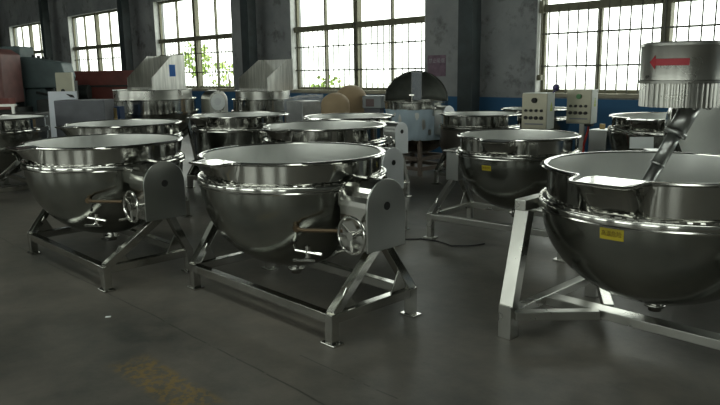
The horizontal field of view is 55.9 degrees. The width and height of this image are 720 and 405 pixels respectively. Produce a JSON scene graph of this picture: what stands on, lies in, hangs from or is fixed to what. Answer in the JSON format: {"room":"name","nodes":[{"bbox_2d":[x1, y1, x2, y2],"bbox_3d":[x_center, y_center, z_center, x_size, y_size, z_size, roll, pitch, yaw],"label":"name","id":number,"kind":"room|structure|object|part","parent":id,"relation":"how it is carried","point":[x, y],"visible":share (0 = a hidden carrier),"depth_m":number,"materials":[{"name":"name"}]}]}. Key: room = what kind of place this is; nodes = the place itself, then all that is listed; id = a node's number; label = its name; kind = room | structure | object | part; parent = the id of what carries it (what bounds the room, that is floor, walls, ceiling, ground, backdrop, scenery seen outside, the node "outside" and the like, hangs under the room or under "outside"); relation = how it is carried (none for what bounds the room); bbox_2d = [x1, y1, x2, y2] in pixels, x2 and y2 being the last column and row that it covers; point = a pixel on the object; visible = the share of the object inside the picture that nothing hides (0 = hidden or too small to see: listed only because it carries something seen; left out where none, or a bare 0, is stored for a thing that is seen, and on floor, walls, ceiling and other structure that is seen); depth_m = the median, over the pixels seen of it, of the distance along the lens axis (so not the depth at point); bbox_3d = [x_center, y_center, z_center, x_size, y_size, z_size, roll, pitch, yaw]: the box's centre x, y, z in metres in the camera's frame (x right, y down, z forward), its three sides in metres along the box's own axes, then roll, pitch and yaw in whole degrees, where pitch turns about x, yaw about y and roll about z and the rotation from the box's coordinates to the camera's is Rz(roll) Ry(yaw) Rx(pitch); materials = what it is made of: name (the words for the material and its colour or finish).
{"room":"factory floor","nodes":[
{"label":"factory floor","id":0,"kind":"room"},
{"bbox_2d":[38,0,54,88],"bbox_3d":[-10.800,-6.635,23.134,0.220,7.500,0.280,-11,15,-43],"label":"trim","id":1,"kind":"structure","parent":0,"point":[42,4],"depth_m":23.18,"materials":[{"name":"paint"}]},
{"bbox_2d":[117,0,133,69],"bbox_3d":[-6.631,-5.875,18.887,0.220,7.500,0.280,-11,15,-43],"label":"trim","id":2,"kind":"structure","parent":0,"point":[122,5],"depth_m":19.02,"materials":[{"name":"paint"}]},
{"bbox_2d":[240,0,257,73],"bbox_3d":[-2.463,-5.114,14.639,0.220,7.500,0.280,-11,15,-43],"label":"trim","id":3,"kind":"structure","parent":0,"point":[247,7],"depth_m":14.82,"materials":[{"name":"paint"}]},
{"bbox_2d":[0,0,667,152],"bbox_3d":[-6.074,-5.925,19.110,0.306,7.500,55.000,-11,15,-43],"label":"wall","id":4,"kind":"structure","parent":0,"point":[508,27],"depth_m":11.71,"materials":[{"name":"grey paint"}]},
{"bbox_2d":[9,22,42,56],"bbox_3d":[-12.577,-5.623,26.023,0.330,2.370,3.778,-11,15,-43],"label":"window","id":5,"kind":"structure","parent":4,"relation":"in","point":[30,28],"depth_m":25.92,"materials":[{"name":"green paint"}]},
{"bbox_2d":[67,9,121,70],"bbox_3d":[-8.409,-4.863,21.775,0.330,2.370,3.778,-11,15,-43],"label":"window","id":6,"kind":"structure","parent":4,"relation":"in","point":[71,22],"depth_m":21.84,"materials":[{"name":"green paint"}]},
{"bbox_2d":[74,45,120,70],"bbox_3d":[-8.431,-4.386,21.838,0.030,1.290,3.776,-11,15,-43],"label":"grille","id":7,"kind":"object","parent":6,"relation":"attached to","point":[98,48],"depth_m":21.83,"materials":[{"name":"white metal"}]},
{"bbox_2d":[153,0,234,90],"bbox_3d":[-4.240,-4.103,17.527,0.330,2.370,3.778,-11,15,-43],"label":"window","id":8,"kind":"structure","parent":4,"relation":"in","point":[160,42],"depth_m":17.48,"materials":[{"name":"glass"}]},
{"bbox_2d":[160,34,233,87],"bbox_3d":[-4.263,-3.626,17.591,0.030,1.290,3.776,-11,15,-43],"label":"grille","id":9,"kind":"object","parent":8,"relation":"attached to","point":[195,37],"depth_m":17.39,"materials":[{"name":"grey metal"}]},
{"bbox_3d":[-4.225,-2.969,17.745,0.330,0.060,3.776,-11,15,-43],"label":"sill","id":10,"kind":"part","parent":8,"relation":"part of","materials":[{"name":"paint"}]},
{"bbox_2d":[290,0,425,93],"bbox_3d":[-0.072,-3.342,13.279,0.330,2.370,3.778,-11,15,-43],"label":"window","id":11,"kind":"structure","parent":4,"relation":"in","point":[357,24],"depth_m":13.43,"materials":[{"name":"glass"},{"name":"painted metal"}]},
{"bbox_3d":[-0.056,-2.208,13.497,0.330,0.060,3.776,-11,15,-43],"label":"sill","id":12,"kind":"part","parent":11,"relation":"part of","materials":[{"name":"paint"}]},
{"bbox_2d":[428,55,445,75],"bbox_3d":[1.334,-2.377,11.788,0.008,0.360,0.400,-11,15,-43],"label":"notice","id":13,"kind":"object","parent":4,"relation":"attached to","point":[436,63],"visible":1,"depth_m":11.78,"materials":[{"name":"pink paper"}]},
{"bbox_2d":[535,0,719,98],"bbox_3d":[4.097,-2.582,9.031,0.330,2.370,3.778,-11,15,-43],"label":"window","id":14,"kind":"structure","parent":4,"relation":"in","point":[667,27],"depth_m":9.73,"materials":[{"name":"glass"},{"name":"olive paint"},{"name":"white plaster"}]},
{"bbox_3d":[2.765,-2.525,10.340,0.060,1.300,0.060,-11,15,-43],"label":"latch rod","id":15,"kind":"part","parent":14,"relation":"part of","materials":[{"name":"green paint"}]},
{"bbox_3d":[4.112,-1.448,9.249,0.330,0.060,3.776,-11,15,-43],"label":"sill","id":16,"kind":"part","parent":14,"relation":"part of","materials":[{"name":"paint"}]},
{"bbox_2d":[0,135,719,404],"bbox_3d":[-13.328,-0.716,12.923,20.620,0.200,55.000,-11,15,-43],"label":"floor","id":17,"kind":"structure","parent":0,"point":[164,341],"depth_m":3.86,"materials":[{"name":"concrete"}]},
{"bbox_2d":[0,49,32,111],"bbox_3d":[-8.357,-2.278,14.739,2.100,2.050,0.950,-1,11,0],"label":"machine","id":18,"kind":"object","parent":17,"relation":"on","point":[11,83],"visible":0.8,"depth_m":14.59,"materials":[{"name":"paint"}]},
{"bbox_2d":[0,114,49,192],"bbox_3d":[-4.627,-0.602,8.646,1.318,0.960,1.695,-11,15,-43],"label":"kettle","id":19,"kind":"object","parent":17,"relation":"on","point":[15,129],"visible":0.82,"depth_m":8.33,"materials":[{"name":"metal"}]},
{"bbox_3d":[-4.617,-0.319,8.596,0.695,0.178,1.485,-11,15,-43],"label":"frame","id":20,"kind":"part","parent":19,"relation":"part of","materials":[{"name":"metal"}]},
{"bbox_2d":[0,115,42,118],"bbox_3d":[-4.664,-0.732,8.653,1.231,0.691,1.138,-11,15,-43],"label":"bowl","id":21,"kind":"object","parent":19,"relation":"on","point":[1,116],"depth_m":9.16,"materials":[{"name":"metal"}]},
{"bbox_2d":[0,104,50,137],"bbox_3d":[-6.082,-1.169,11.539,1.400,1.020,0.640,-1,11,-3],"label":"rack","id":22,"kind":"object","parent":17,"relation":"on","point":[12,106],"visible":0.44,"depth_m":11.51,"materials":[{"name":"metal"}]},
{"bbox_2d":[1,46,78,111],"bbox_3d":[-7.366,-2.506,15.614,1.460,2.140,1.150,-1,11,0],"label":"machine","id":23,"kind":"object","parent":17,"relation":"on","point":[38,74],"visible":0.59,"depth_m":15.39,"materials":[{"name":"metal"}]},
{"bbox_2d":[48,91,77,136],"bbox_3d":[-4.300,-0.994,9.912,0.400,1.245,0.092,-2,11,-6],"label":"board","id":24,"kind":"object","parent":17,"relation":"on","point":[53,96],"visible":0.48,"depth_m":9.83,"materials":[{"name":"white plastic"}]},
{"bbox_2d":[55,72,74,90],"bbox_3d":[-5.807,-1.803,13.465,0.300,1.530,0.280,-4,11,-14],"label":"cabinet","id":25,"kind":"object","parent":17,"relation":"on","point":[64,80],"visible":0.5,"depth_m":13.26,"materials":[{"name":"beige metal"}]},
{"bbox_2d":[54,99,113,136],"bbox_3d":[-3.749,-0.841,9.350,0.660,1.140,0.440,-1,11,-3],"label":"bin","id":26,"kind":"object","parent":17,"relation":"on","point":[69,110],"visible":0.34,"depth_m":9.06,"materials":[{"name":"metal"}]},
{"bbox_2d":[6,133,192,292],"bbox_3d":[-1.985,-0.010,5.381,1.314,0.959,1.815,-11,15,-43],"label":"kettle","id":27,"kind":"object","parent":17,"relation":"on","point":[109,184],"visible":0.99,"depth_m":4.92,"materials":[{"name":"metal"}]},
{"bbox_3d":[-2.743,0.421,5.702,0.080,0.012,0.110,-11,15,-43],"label":"foot plate","id":28,"kind":"part","parent":27,"relation":"part of","materials":[{"name":"metal"}]},
{"bbox_3d":[-2.680,0.164,5.765,0.068,0.468,0.325,6,13,31],"label":"leg","id":29,"kind":"part","parent":27,"relation":"part of","materials":[{"name":"metal"}]},
{"bbox_2d":[17,134,177,147],"bbox_3d":[-2.066,-0.147,5.432,1.231,0.691,1.138,-11,15,-43],"label":"bowl","id":30,"kind":"object","parent":27,"relation":"on","point":[90,140],"depth_m":5.83,"materials":[{"name":"metal"}]},
{"bbox_3d":[-1.750,0.603,4.690,0.080,0.012,0.110,-11,15,-43],"label":"foot plate","id":31,"kind":"part","parent":27,"relation":"part of","materials":[{"name":"metal"}]},
{"bbox_3d":[-2.019,0.265,5.375,0.695,0.178,1.485,-11,15,-43],"label":"frame","id":32,"kind":"part","parent":27,"relation":"part of","materials":[{"name":"metal"}]},
{"bbox_3d":[-1.379,-0.088,4.787,0.312,0.410,0.012,-11,15,-43],"label":"plate","id":33,"kind":"part","parent":27,"relation":"part of","materials":[{"name":"metal"}]},
{"bbox_3d":[-1.335,0.292,5.022,0.065,0.461,0.211,7,13,35],"label":"leg","id":34,"kind":"part","parent":27,"relation":"part of","materials":[{"name":"metal"}]},
{"bbox_2d":[74,70,133,98],"bbox_3d":[-6.428,-2.550,17.262,2.250,1.580,0.900,-1,11,0],"label":"press brake","id":35,"kind":"object","parent":17,"relation":"on","point":[91,84],"visible":0.18,"depth_m":17.10,"materials":[{"name":"red paint"}]},
{"bbox_3d":[-6.953,-2.584,17.051,0.500,0.740,0.380,-1,11,0],"label":"motor","id":36,"kind":"part","parent":35,"relation":"part of","materials":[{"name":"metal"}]},
{"bbox_2d":[113,108,116,118],"bbox_3d":[-3.377,-0.806,9.459,0.044,1.020,0.044,-1,11,0],"label":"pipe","id":37,"kind":"object","parent":17,"relation":"on","point":[114,109],"visible":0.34,"depth_m":9.36,"materials":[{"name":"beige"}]},
{"bbox_2d":[114,106,124,118],"bbox_3d":[-3.546,-0.889,9.901,0.220,1.020,0.200,-1,11,0],"label":"crate","id":38,"kind":"object","parent":17,"relation":"on","point":[120,109],"visible":0.21,"depth_m":9.76,"materials":[{"name":"blue"}]},
{"bbox_2d":[55,118,192,217],"bbox_3d":[-2.550,-0.388,7.388,1.367,0.960,1.741,-11,15,-43],"label":"kettle","id":39,"kind":"object","parent":17,"relation":"on","point":[150,125],"visible":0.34,"depth_m":7.07,"materials":[{"name":"metal"}]},
{"bbox_2d":[67,119,177,126],"bbox_3d":[-2.591,-0.518,7.396,1.231,0.691,1.138,-11,15,-43],"label":"bowl","id":40,"kind":"object","parent":39,"relation":"on","point":[113,122],"depth_m":7.79,"materials":[{"name":"metal"}]},
{"bbox_3d":[-1.895,-0.086,7.022,0.236,0.464,0.074,-4,11,-16],"label":"leg","id":41,"kind":"part","parent":39,"relation":"part of","materials":[{"name":"metal"}]},
{"bbox_2d":[112,55,198,159],"bbox_3d":[-3.280,-1.440,10.814,1.380,1.760,1.380,-11,15,-43],"label":"kettle","id":42,"kind":"object","parent":17,"relation":"on","point":[156,89],"visible":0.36,"depth_m":10.34,"materials":[{"name":"metal"}]},
{"bbox_2d":[127,55,185,89],"bbox_3d":[-3.189,-2.025,10.568,0.576,0.520,0.808,-11,15,-43],"label":"hood","id":43,"kind":"object","parent":42,"relation":"attached to","point":[154,72],"depth_m":10.44,"materials":[{"name":"silver metal"}]},
{"bbox_3d":[-2.642,-0.939,10.722,0.191,0.795,0.059,-8,13,-32],"label":"leg","id":44,"kind":"part","parent":42,"relation":"part of","materials":[{"name":"metal"}]},
{"bbox_2d":[201,90,227,112],"bbox_3d":[-2.337,-1.210,10.985,0.440,1.210,0.340,-11,15,-43],"label":"stand","id":45,"kind":"object","parent":17,"relation":"on","point":[212,101],"visible":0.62,"depth_m":10.79,"materials":[{"name":"metal"}]},
{"bbox_2d":[186,111,287,188],"bbox_3d":[-1.504,-0.636,8.605,1.367,0.960,1.741,-11,15,-43],"label":"kettle","id":46,"kind":"object","parent":17,"relation":"on","point":[214,130],"visible":0.46,"depth_m":8.10,"materials":[{"name":"metal"}]},
{"bbox_3d":[-2.158,-0.455,8.946,0.068,0.468,0.325,6,13,31],"label":"leg","id":47,"kind":"part","parent":46,"relation":"part of","materials":[{"name":"metal"}]},
{"bbox_3d":[-1.498,-0.354,8.557,0.695,0.178,1.485,-11,15,-43],"label":"frame","id":48,"kind":"part","parent":46,"relation":"part of","materials":[{"name":"metal"}]},
{"bbox_2d":[194,112,284,116],"bbox_3d":[-1.544,-0.730,8.621,1.231,0.766,1.138,-11,15,-43],"label":"bowl","id":49,"kind":"object","parent":46,"relation":"on","point":[216,114],"depth_m":9.06,"materials":[{"name":"metal"}]},
{"bbox_2d":[231,59,293,121],"bbox_3d":[-1.717,-1.676,12.090,1.140,1.699,1.158,-11,15,-43],"label":"kettle","id":50,"kind":"object","parent":17,"relation":"on","point":[266,85],"visible":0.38,"depth_m":11.68,"materials":[{"name":"metal"}]},
{"bbox_2d":[239,59,292,90],"bbox_3d":[-1.653,-2.224,11.836,0.556,0.530,0.848,-11,15,-43],"label":"hood","id":51,"kind":"object","parent":50,"relation":"attached to","point":[265,75],"depth_m":11.99,"materials":[{"name":"metal"}]},
{"bbox_2d":[186,142,421,348],"bbox_3d":[-0.424,0.150,4.441,1.710,0.960,1.318,9,15,42],"label":"kettle","id":52,"kind":"object","parent":17,"relation":"on","point":[294,205],"visible":1,"depth_m":3.96,"materials":[{"name":"metal"}]},
{"bbox_3d":[-1.145,0.588,4.721,0.080,0.012,0.110,-11,15,-43],"label":"foot plate","id":53,"kind":"part","parent":52,"relation":"part of","materials":[{"name":"metal"}]},
{"bbox_3d":[-1.081,0.331,4.783,0.068,0.468,0.325,6,13,31],"label":"leg","id":54,"kind":"part","parent":52,"relation":"part of","materials":[{"name":"metal"}]},
{"bbox_3d":[-0.685,0.498,5.156,0.080,0.012,0.110,-11,15,-43],"label":"foot plate","id":55,"kind":"part","parent":52,"relation":"part of","materials":[{"name":"metal"}]},
{"bbox_3d":[-0.711,0.266,5.136,0.057,0.453,0.124,-11,15,-43],"label":"leg","id":56,"kind":"part","parent":52,"relation":"part of","materials":[{"name":"metal"}]},
{"bbox_2d":[200,143,379,162],"bbox_3d":[-0.467,0.020,4.450,1.231,0.691,1.138,-11,15,-43],"label":"bowl","id":57,"kind":"object","parent":52,"relation":"on","point":[263,152],"depth_m":4.90,"materials":[{"name":"metal"}]},
{"bbox_3d":[-0.421,0.432,4.393,0.695,0.178,1.485,-11,15,-43],"label":"frame","id":58,"kind":"part","parent":52,"relation":"part of","materials":[{"name":"metal"}]},
{"bbox_3d":[-0.151,0.770,3.708,0.080,0.012,0.110,-11,15,-43],"label":"foot plate","id":59,"kind":"part","parent":52,"relation":"part of","materials":[{"name":"metal"}]},
{"bbox_3d":[0.150,0.066,3.876,0.312,0.410,0.012,-11,15,-43],"label":"plate","id":60,"kind":"part","parent":52,"relation":"part of","materials":[{"name":"metal"}]},
{"bbox_3d":[0.232,0.452,4.073,0.230,0.463,0.073,-5,12,-19],"label":"leg","id":61,"kind":"part","parent":52,"relation":"part of","materials":[{"name":"metal"}]},
{"bbox_3d":[0.309,0.680,4.144,0.080,0.012,0.110,-11,15,-43],"label":"foot plate","id":62,"kind":"part","parent":52,"relation":"part of","materials":[{"name":"metal"}]},
{"bbox_2d":[287,100,320,121],"bbox_3d":[-0.948,-1.284,11.513,0.496,1.118,0.535,-11,15,-43],"label":"machine","id":63,"kind":"object","parent":17,"relation":"on","point":[296,109],"visible":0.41,"depth_m":11.31,"materials":[{"name":"white metal"}]},
{"bbox_2d":[260,120,409,230],"bbox_3d":[-0.299,-0.279,6.658,1.314,0.959,1.785,-11,15,-43],"label":"kettle","id":64,"kind":"object","parent":17,"relation":"on","point":[341,131],"visible":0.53,"depth_m":6.20,"materials":[{"name":"metal"}]},
{"bbox_2d":[267,121,382,128],"bbox_3d":[-0.369,-0.414,6.699,1.231,0.691,1.138,-11,15,-43],"label":"bowl","id":65,"kind":"object","parent":64,"relation":"on","point":[295,124],"depth_m":7.16,"materials":[{"name":"metal"}]},
{"bbox_3d":[0.297,-0.300,6.087,0.272,0.390,0.012,-11,15,-43],"label":"plate","id":66,"kind":"part","parent":64,"relation":"part of","materials":[{"name":"metal"}]},
{"bbox_3d":[0.353,0.048,6.304,0.200,0.411,0.057,-11,15,-43],"label":"leg","id":67,"kind":"part","parent":64,"relation":"part of","materials":[{"name":"metal"}]},
{"bbox_2d":[321,93,349,113],"bbox_3d":[-0.386,-1.182,10.871,0.460,1.145,0.460,-1,11,0],"label":"tank","id":68,"kind":"object","parent":17,"relation":"on","point":[332,102],"visible":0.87,"depth_m":10.62,"materials":[{"name":"beige plastic"}]},
{"bbox_2d":[337,85,365,112],"bbox_3d":[-0.149,-1.369,11.549,0.540,1.250,0.540,-1,11,0],"label":"tank","id":69,"kind":"object","parent":17,"relation":"on","point":[354,93],"visible":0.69,"depth_m":11.26,"materials":[{"name":"beige plastic"}]},
{"bbox_2d":[303,113,411,196],"bbox_3d":[-0.082,-0.586,8.294,1.206,0.939,1.679,-11,15,-43],"label":"kettle","id":70,"kind":"object","parent":17,"relation":"on","point":[396,133],"visible":0.3,"depth_m":7.84,"materials":[{"name":"metal"}]},
{"bbox_2d":[307,114,391,118],"bbox_3d":[-0.161,-0.744,8.340,1.128,0.630,1.044,-11,15,-43],"label":"bowl","id":71,"kind":"object","parent":70,"relation":"on","point":[315,116],"depth_m":8.71,"materials":[{"name":"metal"}]},
{"bbox_3d":[0.474,-0.736,7.733,0.212,0.360,0.012,-11,15,-43],"label":"plate","id":72,"kind":"part","parent":70,"relation":"part of","materials":[{"name":"metal"}]},
{"bbox_3d":[0.512,-0.338,7.965,0.066,0.537,0.197,7,13,34],"label":"leg","id":73,"kind":"part","parent":70,"relation":"part of","materials":[{"name":"metal"}]},
{"bbox_2d":[362,95,384,112],"bbox_3d":[0.233,-1.215,11.170,0.320,1.080,0.245,3,11,18],"label":"box","id":74,"kind":"object","parent":17,"relation":"on","point":[371,103],"visible":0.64,"depth_m":10.99,"materials":[{"name":"grey metal"}]},
{"bbox_2d":[384,70,453,175],"bbox_3d":[0.869,-1.169,9.857,0.934,1.476,1.079,-11,15,-43],"label":"pot","id":75,"kind":"object","parent":17,"relation":"on","point":[416,99],"visible":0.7,"depth_m":9.64,"materials":[{"name":"metal"}]},
{"bbox_2d":[386,112,431,134],"bbox_3d":[0.820,-1.119,9.919,0.870,0.650,0.870,-11,15,-43],"label":"bowl","id":76,"kind":"object","parent":75,"relation":"on","point":[418,123],"depth_m":9.49,"materials":[{"name":"metal"}]},
{"bbox_3d":[0.820,-1.727,10.010,0.910,0.419,0.410,0,11,2],"label":"half dome lid","id":77,"kind":"part","parent":75,"relation":"part of","materials":[{"name":"silver metal"}]},
{"bbox_3d":[0.817,-1.679,9.811,0.130,0.390,0.100,0,11,2],"label":"motor","id":78,"kind":"part","parent":75,"relation":"part of","materials":[{"name":"grey metal"}]},
{"bbox_3d":[1.240,-1.147,9.470,0.252,0.410,0.012,-11,15,-43],"label":"plate","id":79,"kind":"part","parent":75,"relation":"part of","materials":[{"name":"metal"}]},
{"bbox_2d":[405,238,484,245],"bbox_3d":[0.680,0.345,5.854,0.769,0.012,0.167,3,12,21],"label":"cable","id":80,"kind":"object","parent":17,"relation":"on","point":[405,238],"visible":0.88,"depth_m":5.87,"materials":[{"name":"black rubber"}]},
{"bbox_2d":[431,111,521,184],"bbox_3d":[1.594,-0.686,8.737,1.062,0.924,1.186,-11,15,-43],"label":"kettle","id":81,"kind":"object","parent":17,"relation":"on","point":[453,123],"visible":0.42,"depth_m":8.41,"materials":[{"name":"metal"}]},
{"bbox_3d":[1.097,-0.513,8.974,0.055,0.484,0.335,9,15,42],"label":"leg","id":82,"kind":"part","parent":81,"relation":"part of","materials":[{"name":"metal"}]},
{"bbox_3d":[1.595,-0.432,8.744,0.710,0.173,1.070,-11,15,-43],"label":"frame","id":83,"kind":"part","parent":81,"relation":"part of","materials":[{"name":"metal"}]},
{"bbox_2d":[442,111,519,115],"bbox_3d":[1.549,-0.833,8.754,0.978,0.626,0.978,-11,15,-43],"label":"bowl","id":84,"kind":"object","parent":81,"relation":"on","point":[454,113],"depth_m":9.08,"materials":[{"name":"metal"}]},
{"bbox_2d":[423,129,581,262],"bbox_3d":[1.335,-0.126,5.845,1.376,0.924,1.142,8,14,39],"label":"kettle","id":85,"kind":"object","parent":17,"relation":"on","point":[500,166],"visible":0.77,"depth_m":5.55,"materials":[{"name":"metal"}]},
{"bbox_3d":[0.627,0.311,6.039,0.110,0.012,0.080,8,14,39],"label":"foot plate","id":86,"kind":"part","parent":85,"relation":"part of","materials":[{"name":"metal"}]},
{"bbox_3d":[1.004,-0.021,6.433,0.054,0.481,0.236,7,14,37],"label":"leg","id":87,"kind":"part","parent":85,"relation":"part of","materials":[{"name":"metal"}]},
{"bbox_3d":[1.310,0.075,5.862,1.270,0.173,0.730,8,14,39],"label":"frame","id":88,"kind":"part","parent":85,"relation":"part of","materials":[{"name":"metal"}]},
{"bbox_2d":[461,130,577,140],"bbox_3d":[1.356,-0.287,5.855,0.968,0.598,0.968,-3,11,-11],"label":"bowl","id":89,"kind":"object","parent":85,"relation":"on","point":[474,135],"depth_m":6.17,"materials":[{"name":"metal"}]},
{"bbox_3d":[1.563,0.446,5.269,0.110,0.012,0.080,8,14,39],"label":"foot plate","id":90,"kind":"part","parent":85,"relation":"part of","materials":[{"name":"metal"}]},
{"bbox_2d":[500,106,569,130],"bbox_3d":[2.407,-0.829,9.370,0.962,0.944,1.235,-11,15,-43],"label":"kettle","id":91,"kind":"object","parent":17,"relation":"on","point":[560,123],"visible":0.25,"depth_m":8.95,"materials":[{"name":"metal"}]},
{"bbox_2d":[503,107,566,109],"bbox_3d":[2.406,-1.022,9.331,0.884,0.535,0.884,-11,15,-43],"label":"bowl","id":92,"kind":"object","parent":91,"relation":"on","point":[504,108],"depth_m":9.54,"materials":[{"name":"metal"}]},
{"bbox_2d":[521,84,559,209],"bbox_3d":[1.863,-0.556,7.008,0.336,1.316,0.315,7,13,35],"label":"control box","id":93,"kind":"object","parent":17,"relation":"on","point":[537,107],"visible":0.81,"depth_m":6.84,"materials":[{"name":"white paint"}]},
{"bbox_3d":[1.761,-0.921,6.848,0.262,0.357,0.012,7,13,35],"label":"panel","id":94,"kind":"part","parent":93,"relation":"part of","materials":[{"name":"metal"}]},
{"bbox_3d":[1.822,-0.938,6.932,0.270,0.365,0.200,7,13,35],"label":"casing","id":95,"kind":"part","parent":93,"relation":"part of","materials":[{"name":"white paint"}]},
{"bbox_3d":[1.968,-1.134,6.843,0.095,0.122,0.071,1,11,7],"label":"purple knob","id":96,"kind":"part","parent":93,"relation":"part of","materials":[{"name":"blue plastic"}]},
{"bbox_2d":[566,89,597,151],"bbox_3d":[2.375,-0.585,7.295,0.280,1.250,0.315,7,13,35],"label":"control box","id":97,"kind":"object","parent":17,"relation":"on","point":[582,104],"visible":0.8,"depth_m":7.11,"materials":[{"name":"white paint"}]},
{"bbox_3d":[2.295,-1.004,7.108,0.257,0.347,0.012,7,13,35],"label":"panel","id":98,"kind":"part","parent":97,"relation":"part of","materials":[{"name":"metal"}]},
{"bbox_3d":[2.356,-1.021,7.193,0.265,0.355,0.200,7,13,35],"label":"casing","id":99,"kind":"part","parent":97,"relation":"part of","materials":[{"name":"white paint"}]},
{"bbox_2d":[498,40,719,349],"bbox_3d":[1.738,0.009,3.349,1.403,1.592,1.806,-11,15,-43],"label":"kettle","id":100,"kind":"object","parent":17,"relation":"on","point":[640,226],"visible":1,"depth_m":3.36,"materials":[{"name":"metal"}]},
{"bbox_3d":[0.864,0.392,3.761,0.201,0.707,0.085,-11,15,-43],"label":"leg","id":101,"kind":"part","parent":100,"relation":"part of","materials":[{"name":"metal"}]},
{"bbox_3d":[1.478,0.272,4.342,0.201,0.707,0.085,-11,15,-43],"label":"leg","id":102,"kind":"part","parent":100,"relation":"part of","materials":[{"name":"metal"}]},
{"bbox_3d":[1.764,0.657,3.488,1.008,0.055,1.764,-11,15,-43],"label":"frame","id":103,"kind":"part","parent":100,"relation":"part of","materials":[{"name":"metal"}]},
{"bbox_2d":[549,153,719,186],"bbox_3d":[1.594,0.138,3.615,1.191,0.673,1.175,-1,11,0],"label":"bowl","id":104,"kind":"object","parent":100,"relation":"on","point":[616,169],"depth_m":4.02,"materials":[{"name":"metal"}]},
{"bbox_2d":[639,40,719,83],"bbox_3d":[1.682,-0.728,3.530,0.418,0.212,0.418,-1,11,0],"label":"motor","id":105,"kind":"object","parent":100,"relation":"attached to","point":[668,62],"depth_m":3.36,"materials":[{"name":"silver metal"}]},
{"bbox_2d":[588,112,666,151],"bbox_3d":[3.364,-0.450,7.303,1.661,0.954,1.530,1,11,9],"label":"kettle","id":106,"kind":"object","parent":17,"relation":"on","point":[616,137],"visible":0.34,"depth_m":7.26,"materials":[{"name":"metal"}]},
{"bbox_2d":[612,113,666,119],"bbox_3d":[3.352,-0.600,7.429,1.138,0.691,1.138,-1,11,1],"label":"bowl","id":107,"kind":"object","parent":106,"relation":"on","point":[617,116],"depth_m":7.90,"materials":[{"name":"metal"}]},
{"bbox_2d":[629,137,653,148],"bbox_3d":[2.712,-0.575,6.530,0.220,0.111,0.023,0,11,6],"label":"paper sheet","id":108,"kind":"object","parent":106,"relation":"attached to","point":[635,142],"visible":1,"depth_m":6.52,"materials":[{"name":"white paper"}]},
{"bbox_2d":[643,107,719,153],"bbox_3d":[3.244,-0.461,5.580,1.814,1.659,1.156,-1,11,0],"label":"kettle","id":109,"kind":"object","parent":17,"relation":"on","point":[703,136],"visible":0.15,"depth_m":6.06,"materials":[{"name":"metal"}]},
{"bbox_2d":[679,107,719,153],"bbox_3d":[3.250,-0.564,5.551,1.444,1.388,1.098,-1,11,0],"label":"bowl","id":110,"kind":"object","parent":109,"relation":"on","point":[703,136],"depth_m":6.06,"materials":[{"name":"metal"}]},
{"bbox_2d":[457,0,480,110],"bbox_3d":[1.706,-4.354,10.391,0.220,7.500,0.280,-11,15,-43],"label":"column","id":111,"kind":"structure","parent":0,"point":[469,11],"depth_m":10.69,"materials":[{"name":"paint"}]},
{"label":"outside","id":112,"kind":"structure","parent":0,"visible":0},
{"bbox_2d":[303,83,639,89],"bbox_3d":[14.511,-6.457,41.333,59.700,0.200,100.000,-11,15,-43],"label":"ground","id":113,"kind":"structure","parent":112,"point":[369,85],"depth_m":64.17,"materials":[{"name":"white concrete"}]},
{"bbox_2d":[181,42,214,78],"bbox_3d":[-5.487,-4.145,23.104,1.153,2.683,1.088,-1,11,0],"label":"leafy tree","id":114,"kind":"object","parent":113,"relation":"on","point":[187,61],"visible":0.48,"depth_m":22.83,"materials":[{"name":"green plant"}]},
{"bbox_2d":[210,61,233,85],"bbox_3d":[-4.550,-3.875,23.417,1.380,2.010,1.460,-1,11,0],"label":"leafy bush","id":115,"kind":"object","parent":113,"relation":"on","point":[231,66],"visible":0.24,"depth_m":23.26,"materials":[{"name":"green plant"}]},
{"bbox_2d":[310,74,343,86],"bbox_3d":[-0.852,-2.628,17.904,1.223,1.546,1.181,-1,11,0],"label":"leafy bush","id":116,"kind":"object","parent":113,"relation":"on","point":[320,76],"visible":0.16,"depth_m":17.75,"materials":[{"name":"green plant"}]}
]}

